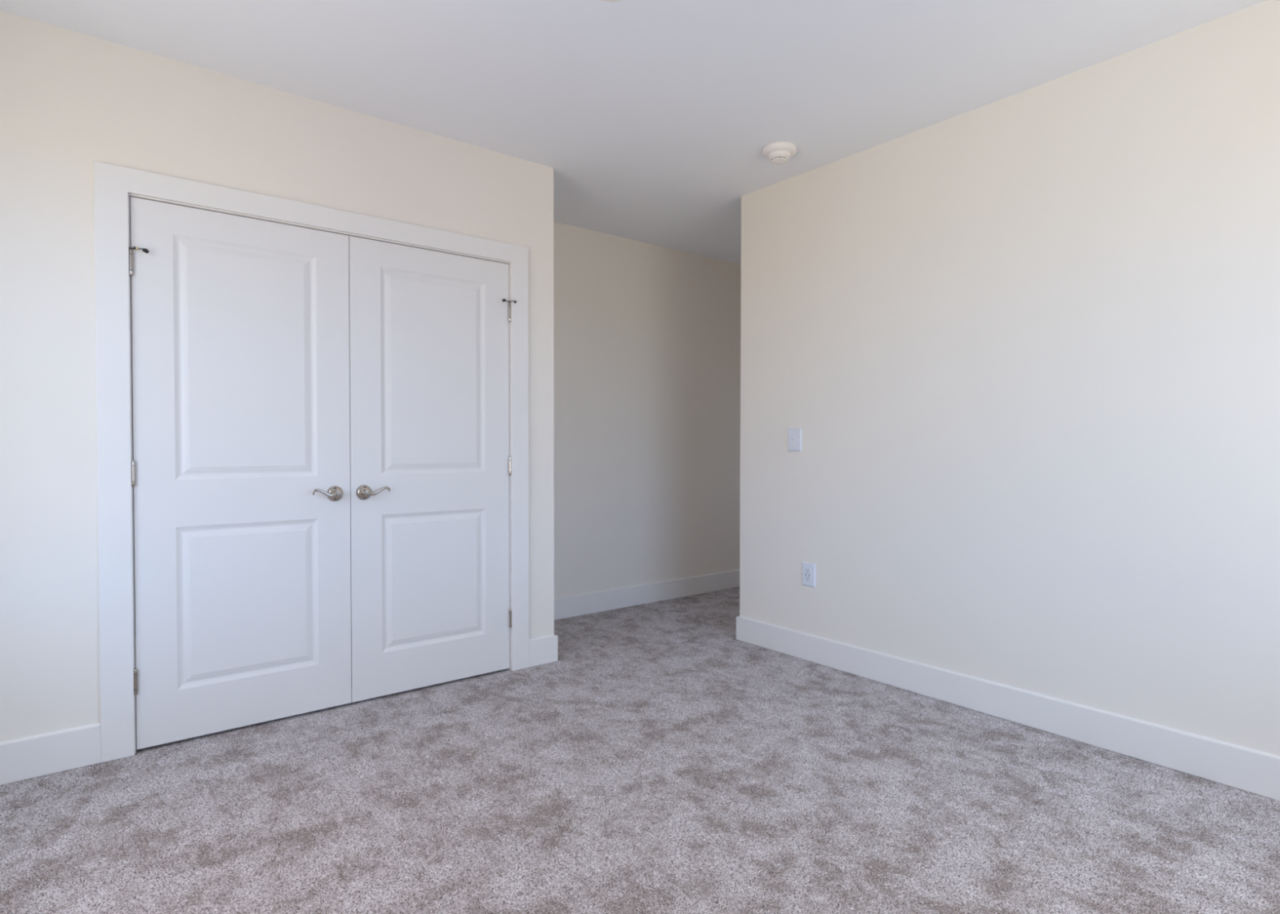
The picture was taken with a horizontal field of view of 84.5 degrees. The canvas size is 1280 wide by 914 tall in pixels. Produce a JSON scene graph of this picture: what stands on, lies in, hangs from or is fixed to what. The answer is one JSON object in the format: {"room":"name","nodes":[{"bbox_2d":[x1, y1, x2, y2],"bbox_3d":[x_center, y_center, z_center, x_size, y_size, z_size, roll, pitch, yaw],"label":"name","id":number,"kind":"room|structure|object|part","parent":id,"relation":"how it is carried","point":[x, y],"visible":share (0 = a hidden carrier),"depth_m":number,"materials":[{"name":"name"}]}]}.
{"room":"empty bedroom","nodes":[
{"label":"empty bedroom","id":0,"kind":"room"},
{"bbox_2d":[0,10,554,742],"bbox_3d":[-1.765,-0.214,3.280,2.700,2.667,0.778,-1,1,-39],"label":"wall","id":1,"kind":"structure","parent":0,"point":[70,100],"depth_m":2.58,"materials":[{"name":"beige paint"}]},
{"bbox_2d":[0,723,101,785],"bbox_3d":[-2.287,1.063,2.382,0.738,0.144,0.015,-1,1,-39],"label":"baseboard","id":2,"kind":"structure","parent":1,"relation":"attached to","point":[48,753],"depth_m":2.52,"materials":[{"name":"white paint"}]},
{"bbox_2d":[128,196,351,750],"bbox_3d":[-1.610,0.065,2.898,0.813,2.098,0.100,-1,1,-39],"label":"door","id":3,"kind":"structure","parent":1,"relation":"in","point":[241,462],"depth_m":2.88,"materials":[{"name":"white paint"}]},
{"bbox_3d":[-1.358,0.158,3.057,0.120,0.041,0.022,-1,1,-39],"label":"lever","id":4,"kind":"part","parent":3,"relation":"part of","materials":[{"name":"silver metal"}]},
{"bbox_3d":[-1.342,0.162,3.110,0.069,0.069,0.036,-1,1,-39],"label":"handle","id":5,"kind":"part","parent":3,"relation":"part of","materials":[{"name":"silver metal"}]},
{"bbox_2d":[93,160,528,763],"bbox_3d":[-1.331,0.016,3.199,1.797,2.211,0.138,-1,1,-39],"label":"door frame","id":6,"kind":"structure","parent":1,"relation":"attached to","point":[113,184],"depth_m":2.65,"materials":[{"name":"white paint"}]},
{"bbox_2d":[348,235,516,702],"bbox_3d":[-0.968,0.057,3.409,0.822,2.098,0.100,-1,1,-39],"label":"door","id":7,"kind":"structure","parent":1,"relation":"in","point":[430,460],"depth_m":3.38,"materials":[{"name":"white paint"}]},
{"bbox_3d":[-1.244,0.161,3.187,0.069,0.069,0.036,-1,1,-39],"label":"handle","id":8,"kind":"part","parent":7,"relation":"part of","materials":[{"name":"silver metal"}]},
{"bbox_3d":[-1.190,0.155,3.191,0.120,0.041,0.022,-1,1,-39],"label":"lever","id":9,"kind":"part","parent":7,"relation":"part of","materials":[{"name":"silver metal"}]},
{"bbox_2d":[528,635,557,667],"bbox_3d":[-0.764,1.035,4.091,0.180,0.144,0.793,-1,1,-39],"label":"baseboard","id":10,"kind":"structure","parent":1,"relation":"attached to","point":[543,650],"depth_m":3.78,"materials":[{"name":"white paint"}]},
{"bbox_2d":[0,0,1266,264],"bbox_3d":[0.640,-1.583,2.646,5.940,0.100,4.968,-1,1,-39],"label":"ceiling","id":11,"kind":"structure","parent":0,"point":[653,120],"depth_m":2.77,"materials":[{"name":"white paint"}]},
{"bbox_2d":[600,0,620,1],"bbox_3d":[-0.098,-1.525,2.290,0.143,0.006,0.143,-1,1,-39],"label":"recessed light","id":12,"kind":"object","parent":11,"relation":"in","point":[601,0],"visible":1,"depth_m":2.35,"materials":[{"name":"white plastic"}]},
{"bbox_2d":[762,142,796,164],"bbox_3d":[0.700,-1.516,3.542,0.167,0.066,0.167,-1,1,-39],"label":"smoke detector","id":13,"kind":"object","parent":11,"relation":"attached to","point":[778,153],"visible":1,"depth_m":3.50,"materials":[{"name":"white plastic"}]},
{"bbox_2d":[0,586,1279,913],"bbox_3d":[0.636,1.135,2.695,5.944,0.005,4.974,-1,1,-39],"label":"floor","id":14,"kind":"structure","parent":0,"point":[666,762],"depth_m":2.27,"materials":[{"name":"carpet"}]},
{"bbox_2d":[553,221,741,598],"bbox_3d":[-0.871,-0.235,4.566,5.940,2.667,0.120,-1,1,-39],"label":"wall","id":15,"kind":"structure","parent":0,"point":[646,336],"depth_m":5.19,"materials":[{"name":"beige paint"}]},
{"bbox_2d":[554,568,739,620],"bbox_3d":[0.231,1.013,5.381,2.985,0.144,0.015,-1,1,-39],"label":"baseboard","id":16,"kind":"structure","parent":15,"relation":"attached to","point":[573,606],"depth_m":5.20,"materials":[{"name":"white paint"}]},
{"bbox_2d":[739,0,1279,756],"bbox_3d":[2.473,-0.211,3.421,1.896,2.667,3.616,-1,1,-39],"label":"wall","id":17,"kind":"structure","parent":0,"point":[1023,348],"depth_m":2.88,"materials":[{"name":"beige paint"}]},
{"bbox_2d":[787,428,801,451],"bbox_3d":[0.855,-0.096,3.915,0.020,0.127,0.091,-1,1,-39],"label":"light switch","id":18,"kind":"object","parent":17,"relation":"attached to","point":[794,434],"visible":1,"depth_m":3.91,"materials":[{"name":"white plastic"}]},
{"bbox_2d":[801,562,815,587],"bbox_3d":[0.921,0.643,3.852,0.011,0.128,0.089,-1,1,-39],"label":"wall outlet","id":19,"kind":"object","parent":17,"relation":"attached to","point":[808,569],"visible":1,"depth_m":3.84,"materials":[{"name":"white plastic"}]},
{"bbox_2d":[804,568,810,582],"bbox_3d":[0.918,0.643,3.850,0.003,0.072,0.037,-1,1,-39],"label":"receptacle","id":20,"kind":"object","parent":19,"relation":"attached to","point":[807,571],"depth_m":3.85,"materials":[{"name":"grey plastic"}]},
{"bbox_2d":[736,616,1279,800],"bbox_3d":[2.460,1.050,3.444,1.912,0.144,3.631,-1,1,-39],"label":"baseboard","id":21,"kind":"structure","parent":17,"relation":"attached to","point":[1246,769],"depth_m":2.90,"materials":[{"name":"white paint"}]}
]}

